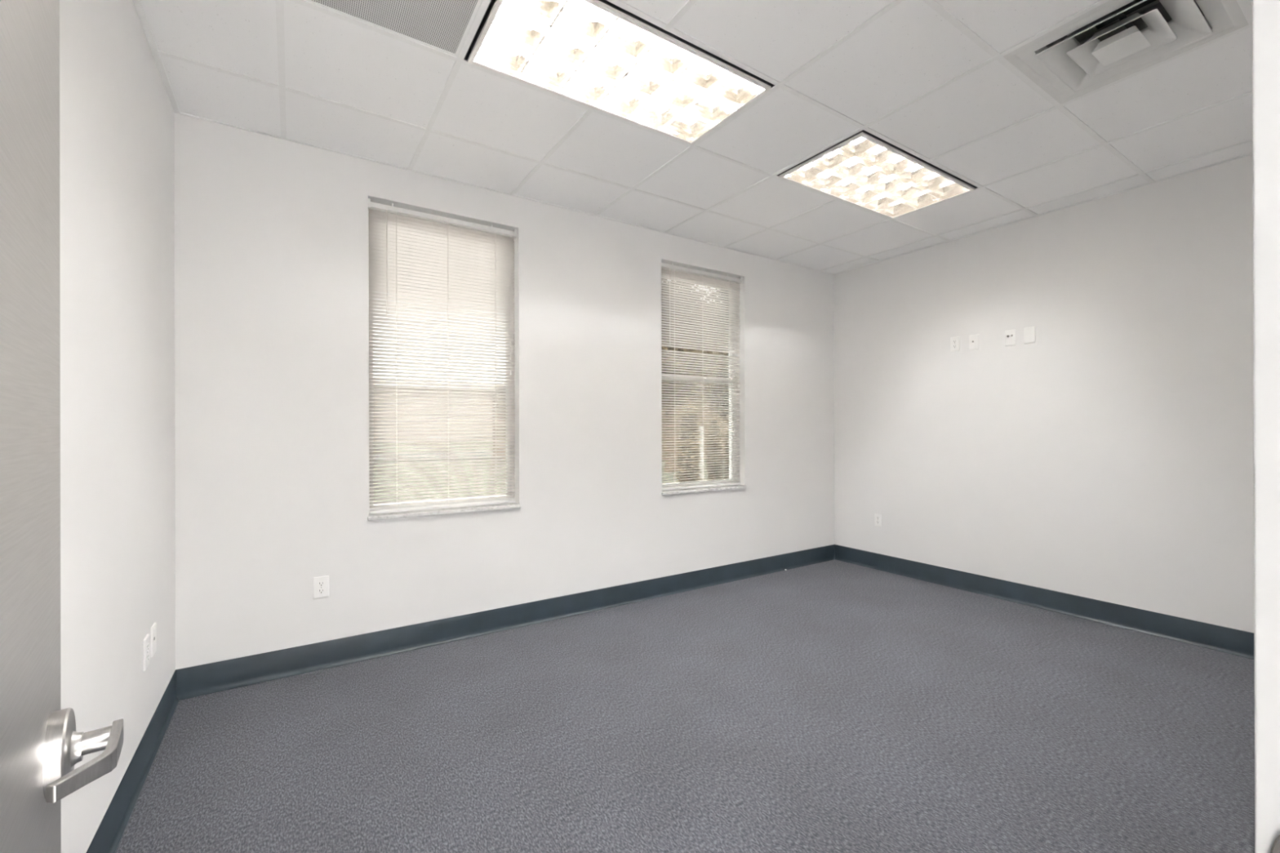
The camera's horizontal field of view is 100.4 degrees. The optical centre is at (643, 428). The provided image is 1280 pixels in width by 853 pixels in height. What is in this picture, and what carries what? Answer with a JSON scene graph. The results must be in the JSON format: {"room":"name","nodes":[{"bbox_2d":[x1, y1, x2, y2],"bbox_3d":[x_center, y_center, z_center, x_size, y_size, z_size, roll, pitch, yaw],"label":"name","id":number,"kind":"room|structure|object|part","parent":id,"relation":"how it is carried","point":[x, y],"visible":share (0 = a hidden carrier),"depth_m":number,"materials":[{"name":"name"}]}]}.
{"room":"empty office room","nodes":[
{"label":"empty office room","id":0,"kind":"room"},
{"bbox_2d":[59,0,175,852],"bbox_3d":[-1.401,-0.289,1.170,0.120,3.150,3.585,0,0,-33],"label":"wall","id":1,"kind":"structure","parent":0,"point":[117,114],"depth_m":1.67,"materials":[{"name":"white paint"}]},
{"bbox_2d":[86,669,179,852],"bbox_3d":[-1.324,1.215,1.181,0.016,0.143,3.245,0,0,-33],"label":"baseboard","id":2,"kind":"structure","parent":1,"relation":"attached to","point":[107,838],"depth_m":1.85,"materials":[{"name":"rubber"}]},
{"bbox_2d":[142,634,149,671],"bbox_3d":[-1.881,0.848,2.019,0.008,0.116,0.072,0,0,-33],"label":"wall outlet","id":3,"kind":"object","parent":1,"relation":"attached to","point":[146,641],"visible":1,"depth_m":2.01,"materials":[{"name":"white plastic"}]},
{"bbox_2d":[151,622,156,657],"bbox_3d":[-1.950,0.841,2.124,0.008,0.116,0.072,0,0,-33],"label":"data jack","id":4,"kind":"object","parent":1,"relation":"attached to","point":[153,628],"visible":1,"depth_m":2.11,"materials":[{"name":"white plastic"}]},
{"bbox_2d":[174,112,834,669],"bbox_3d":[-0.230,-0.290,3.966,4.910,3.150,0.200,0,0,-33],"label":"wall","id":5,"kind":"structure","parent":0,"point":[271,233],"depth_m":3.10,"materials":[{"name":"white paint"}]},
{"bbox_2d":[313,575,328,599],"bbox_3d":[-1.725,0.851,2.856,0.072,0.116,0.008,0,0,-33],"label":"wall outlet","id":6,"kind":"object","parent":5,"relation":"attached to","point":[321,584],"visible":1,"depth_m":2.85,"materials":[{"name":"white plastic"}]},
{"bbox_2d":[317,581,324,586],"bbox_3d":[-1.724,0.832,2.854,0.034,0.027,0.003,0,0,-33],"label":"receptacle","id":7,"kind":"object","parent":6,"relation":"attached to","point":[320,584],"depth_m":2.85,"materials":[{"name":"white plastic"}]},
{"bbox_2d":[317,588,324,594],"bbox_3d":[-1.723,0.871,2.854,0.034,0.027,0.003,0,0,-33],"label":"receptacle","id":8,"kind":"object","parent":6,"relation":"attached to","point":[320,591],"depth_m":2.85,"materials":[{"name":"white plastic"}]},
{"bbox_2d":[367,208,520,520],"bbox_3d":[-1.213,-0.396,3.287,0.889,1.818,0.185,0,0,-33],"label":"window","id":9,"kind":"structure","parent":5,"relation":"in","point":[508,505],"depth_m":3.22,"materials":[{"name":"white plastic"}]},
{"bbox_3d":[-1.248,-0.388,3.340,0.841,1.724,0.022,0,0,-33],"label":"fixed sash","id":10,"kind":"part","parent":9,"relation":"part of","materials":[{"name":"glass"}]},
{"bbox_2d":[368,198,516,514],"bbox_3d":[-1.198,-0.409,3.263,0.875,1.790,0.048,0,0,-33],"label":"window blind","id":11,"kind":"object","parent":9,"relation":"attached to","point":[411,257],"visible":1,"depth_m":3.24,"materials":[{"name":"white plastic"}]},
{"bbox_3d":[-1.432,-0.393,3.097,0.005,1.731,0.002,0,0,-33],"label":"ladder cord","id":12,"kind":"part","parent":11,"relation":"part of","materials":[{"name":"white fabric"}]},
{"bbox_3d":[-1.199,0.478,3.265,0.855,0.016,0.024,0,0,-33],"label":"rail","id":13,"kind":"part","parent":11,"relation":"part of","materials":[{"name":"white plastic"}]},
{"bbox_3d":[-1.191,-0.393,3.256,0.005,1.731,0.002,0,0,-33],"label":"ladder cord","id":14,"kind":"part","parent":11,"relation":"part of","materials":[{"name":"white fabric"}]},
{"bbox_3d":[-0.945,-0.394,3.417,0.005,1.731,0.002,0,0,-33],"label":"ladder cord","id":15,"kind":"part","parent":11,"relation":"part of","materials":[{"name":"white fabric"}]},
{"bbox_3d":[-0.860,-0.811,3.467,0.007,0.896,0.001,0,0,-33],"label":"lift cord","id":16,"kind":"part","parent":11,"relation":"part of","materials":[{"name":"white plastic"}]},
{"bbox_3d":[-1.194,0.503,3.261,0.889,0.021,0.125,0,0,-33],"label":"sill","id":17,"kind":"part","parent":9,"relation":"part of","materials":[{"name":"white stone"}]},
{"bbox_2d":[176,544,835,700],"bbox_3d":[-0.167,1.214,3.875,4.910,0.143,0.016,0,0,-33],"label":"baseboard","id":18,"kind":"structure","parent":5,"relation":"attached to","point":[228,674],"depth_m":3.22,"materials":[{"name":"rubber"}]},
{"bbox_2d":[661,267,746,495],"bbox_3d":[0.468,-0.397,4.393,0.885,1.814,0.185,0,0,-33],"label":"window","id":19,"kind":"structure","parent":5,"relation":"in","point":[730,486],"depth_m":4.55,"materials":[{"name":"white plastic"}]},
{"bbox_3d":[0.425,-0.819,4.456,0.837,0.861,0.022,0,0,-33],"label":"sash","id":20,"kind":"part","parent":19,"relation":"part of","materials":[{"name":"white plastic"}]},
{"bbox_3d":[0.440,0.021,4.436,0.837,0.899,0.022,0,0,-33],"label":"sash","id":21,"kind":"part","parent":19,"relation":"part of","materials":[{"name":"white plastic"}]},
{"bbox_2d":[661,262,742,490],"bbox_3d":[0.483,-0.410,4.369,0.871,1.786,0.048,0,0,-33],"label":"window blind","id":22,"kind":"object","parent":19,"relation":"attached to","point":[739,280],"visible":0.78,"depth_m":4.36,"materials":[{"name":"white plastic"}]},
{"bbox_3d":[0.250,-0.394,4.204,0.005,1.727,0.002,0,0,-33],"label":"ladder cord","id":23,"kind":"part","parent":22,"relation":"part of","materials":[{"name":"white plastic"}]},
{"bbox_3d":[0.482,0.475,4.370,0.851,0.016,0.024,0,0,-33],"label":"rail","id":24,"kind":"part","parent":22,"relation":"part of","materials":[{"name":"white plastic"}]},
{"bbox_3d":[0.490,-0.395,4.362,0.005,1.727,0.002,0,0,-33],"label":"ladder cord","id":25,"kind":"part","parent":22,"relation":"part of","materials":[{"name":"white fabric"}]},
{"bbox_3d":[0.734,-0.395,4.522,0.005,1.727,0.002,0,0,-33],"label":"ladder cord","id":26,"kind":"part","parent":22,"relation":"part of","materials":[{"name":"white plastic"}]},
{"bbox_3d":[0.819,-0.813,4.572,0.007,0.892,0.001,0,0,-33],"label":"lift cord","id":27,"kind":"part","parent":22,"relation":"part of","materials":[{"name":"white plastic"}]},
{"bbox_3d":[0.486,0.499,4.367,0.885,0.021,0.125,0,0,-33],"label":"sill","id":28,"kind":"part","parent":19,"relation":"part of","materials":[{"name":"white stone"}]},
{"bbox_3d":[0.425,-0.819,4.457,0.793,0.809,0.003,0,0,-33],"label":"pane","id":29,"kind":"part","parent":19,"relation":"part of","materials":[{"name":"clear glass"}]},
{"bbox_2d":[115,559,1254,852],"bbox_3d":[0.685,1.342,2.580,5.210,0.120,3.515,0,0,-33],"label":"floor","id":30,"kind":"structure","parent":0,"point":[832,706],"depth_m":2.20,"materials":[{"name":"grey carpet"}]},
{"bbox_2d":[132,0,1252,274],"bbox_3d":[1.208,-1.691,1.776,4.910,0.359,5.045,0,0,-33],"label":"ceiling","id":31,"kind":"structure","parent":0,"point":[932,80],"depth_m":2.55,"materials":[{"name":"tile"}]},
{"bbox_2d":[303,0,482,57],"bbox_3d":[-0.840,-1.611,1.762,0.586,0.202,0.586,0,0,-33],"label":"ceiling vent","id":32,"kind":"object","parent":31,"relation":"in","point":[442,25],"visible":1,"depth_m":1.96,"materials":[{"name":"white"}]},
{"bbox_2d":[463,0,774,145],"bbox_3d":[-0.076,-1.587,2.264,1.195,0.181,0.586,0,0,-33],"label":"ceiling light","id":33,"kind":"object","parent":31,"relation":"attached to","point":[600,55],"visible":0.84,"depth_m":2.26,"materials":[{"name":"white plastic"}]},
{"bbox_2d":[777,129,977,219],"bbox_3d":[1.452,-1.590,3.269,1.195,0.181,0.586,0,0,-33],"label":"ceiling light","id":34,"kind":"object","parent":31,"relation":"attached to","point":[864,171],"visible":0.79,"depth_m":3.26,"materials":[{"name":"white plastic"}]},
{"bbox_2d":[1002,0,1248,104],"bbox_3d":[1.867,-1.598,2.083,0.591,0.232,0.591,0,0,-33],"label":"ceiling vent","id":35,"kind":"object","parent":31,"relation":"in","point":[1115,40],"visible":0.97,"depth_m":2.11,"materials":[{"name":"white metal"}]},
{"bbox_3d":[1.868,-1.500,2.083,0.144,0.036,0.144,0,0,-33],"label":"panel","id":36,"kind":"part","parent":35,"relation":"part of","materials":[{"name":"white metal"}]},
{"bbox_2d":[833,155,1253,632],"bbox_3d":[2.801,-0.298,3.935,0.120,3.150,3.585,0,0,-33],"label":"wall","id":37,"kind":"structure","parent":0,"point":[1108,456],"depth_m":3.62,"materials":[{"name":"white paint"}]},
{"bbox_2d":[874,513,882,527],"bbox_3d":[2.134,0.831,4.836,0.008,0.116,0.072,0,0,-33],"label":"wall outlet","id":38,"kind":"object","parent":37,"relation":"attached to","point":[877,517],"visible":1,"depth_m":4.83,"materials":[{"name":"white plastic"}]},
{"bbox_2d":[950,336,959,351],"bbox_3d":[2.502,-0.677,4.272,0.008,0.116,0.072,0,0,-33],"label":"wall outlet","id":39,"kind":"object","parent":37,"relation":"attached to","point":[954,341],"visible":1,"depth_m":4.27,"materials":[{"name":"white plastic"}]},
{"bbox_2d":[968,333,979,350],"bbox_3d":[2.581,-0.672,4.153,0.008,0.116,0.072,0,0,-33],"label":"data jack","id":40,"kind":"object","parent":37,"relation":"attached to","point":[974,340],"visible":1,"depth_m":4.15,"materials":[{"name":"white plastic"}]},
{"bbox_2d":[1004,328,1016,346],"bbox_3d":[2.717,-0.671,3.942,0.012,0.116,0.072,0,0,-33],"label":"data jack","id":41,"kind":"object","parent":37,"relation":"attached to","point":[1010,335],"visible":1,"depth_m":3.94,"materials":[{"name":"white plastic"}]},
{"bbox_2d":[1023,326,1035,343],"bbox_3d":[2.786,-0.673,3.841,0.007,0.116,0.072,0,0,-33],"label":"blank plate","id":42,"kind":"object","parent":37,"relation":"attached to","point":[1028,332],"visible":1,"depth_m":3.84,"materials":[{"name":"white plastic"}]},
{"bbox_2d":[834,544,1253,659],"bbox_3d":[2.765,1.206,3.871,0.016,0.143,3.245,0,0,-33],"label":"baseboard","id":43,"kind":"structure","parent":37,"relation":"attached to","point":[1209,636],"depth_m":3.63,"materials":[{"name":"rubber"}]},
{"bbox_3d":[1.647,-0.297,1.113,4.910,3.150,0.130,0,0,-33],"label":"wall","id":44,"kind":"structure","parent":0,"visible":0},
{"bbox_2d":[0,0,123,852],"bbox_3d":[-0.429,0.216,0.309,0.156,2.118,0.820,0,0,-42],"label":"door","id":45,"kind":"structure","parent":44,"relation":"in","point":[41,746],"depth_m":0.50,"materials":[{"name":"wood"}]},
{"bbox_3d":[-0.568,0.346,0.559,0.030,0.025,0.126,0,0,-23],"label":"lever","id":46,"kind":"part","parent":45,"relation":"part of","materials":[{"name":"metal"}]},
{"bbox_2d":[1252,0,1279,852],"bbox_3d":[0.226,0.191,0.177,0.909,2.180,0.140,0,0,-33],"label":"trim","id":47,"kind":"structure","parent":44,"relation":"attached to","point":[1265,13],"depth_m":0.45,"materials":[{"name":"paint"}]},
{"bbox_3d":[0.544,0.367,0.428,0.004,0.090,0.053,0,0,-35],"label":"strike plate","id":48,"kind":"part","parent":47,"relation":"part of","materials":[{"name":"silver metal"}]},
{"label":"outside","id":49,"kind":"structure","parent":0,"visible":0},
{"bbox_2d":[373,442,724,502],"bbox_3d":[-15.595,1.564,95.315,200.000,0.050,169.285,0,0,-33],"label":"ground","id":50,"kind":"structure","parent":49,"point":[663,468],"depth_m":16.25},
{"bbox_2d":[373,380,497,441],"bbox_3d":[-35.590,-2.034,60.195,50.000,7.200,12.000,0,0,-33],"label":"house","id":51,"kind":"structure","parent":50,"relation":"on","point":[375,380],"depth_m":61.68,"materials":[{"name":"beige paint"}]},
{"bbox_2d":[482,382,728,461],"bbox_3d":[2.835,-1.155,29.811,21.400,5.200,9.200,0,0,-33],"label":"house","id":52,"kind":"structure","parent":50,"relation":"on","point":[504,383],"depth_m":25.10,"materials":[{"name":"brown paint"}]},
{"bbox_2d":[675,399,702,483],"bbox_3d":[0.773,0.504,9.001,0.421,2.038,0.490,0,0,37],"label":"shrub","id":53,"kind":"object","parent":50,"relation":"on","point":[677,468],"visible":0.46,"depth_m":8.92,"materials":[{"name":"green plant"}]},
{"bbox_2d":[661,278,722,471],"bbox_3d":[0.866,-2.331,17.591,3.754,7.545,3.467,0,0,-33],"label":"tree","id":54,"kind":"object","parent":50,"relation":"on","point":[664,348],"visible":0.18,"depth_m":16.91,"materials":[{"name":"green plant"}]},
{"bbox_2d":[698,426,702,477],"bbox_3d":[1.699,0.688,15.533,0.135,1.500,0.135,0,0,-33],"label":"post","id":55,"kind":"object","parent":50,"relation":"on","point":[699,427],"visible":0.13,"depth_m":15.47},
{"bbox_2d":[705,417,724,480],"bbox_3d":[1.275,0.628,9.503,0.367,1.714,0.319,0,0,-11],"label":"shrub","id":56,"kind":"object","parent":50,"relation":"on","point":[721,473],"visible":0.47,"depth_m":9.43,"materials":[{"name":"green plant"}]},
{"bbox_2d":[703,288,728,420],"bbox_3d":[3.463,-2.438,21.230,3.522,7.750,2.762,0,0,-33],"label":"tree","id":57,"kind":"object","parent":50,"relation":"on","point":[714,353],"visible":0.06,"depth_m":20.47,"materials":[{"name":"green plant"}]},
{"bbox_2d":[723,426,728,479],"bbox_3d":[1.587,0.674,9.503,0.352,1.603,0.315,0,0,-33],"label":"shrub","id":58,"kind":"object","parent":50,"relation":"on","point":[728,427],"visible":0.11,"depth_m":9.45,"materials":[{"name":"green plant"}]},
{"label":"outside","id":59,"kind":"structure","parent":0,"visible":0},
{"bbox_2d":[377,479,724,504],"bbox_3d":[12.102,1.417,16.825,80.000,0.050,7.675,0,0,-33],"label":"path","id":60,"kind":"structure","parent":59,"point":[723,479],"depth_m":10.77,"materials":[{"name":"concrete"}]},
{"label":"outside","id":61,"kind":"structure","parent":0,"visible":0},
{"bbox_2d":[373,451,496,462],"bbox_3d":[15.929,1.429,47.397,200.000,0.050,10.000,0,0,-33],"label":"road","id":62,"kind":"structure","parent":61,"point":[485,451],"depth_m":27.88,"materials":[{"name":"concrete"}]}
]}

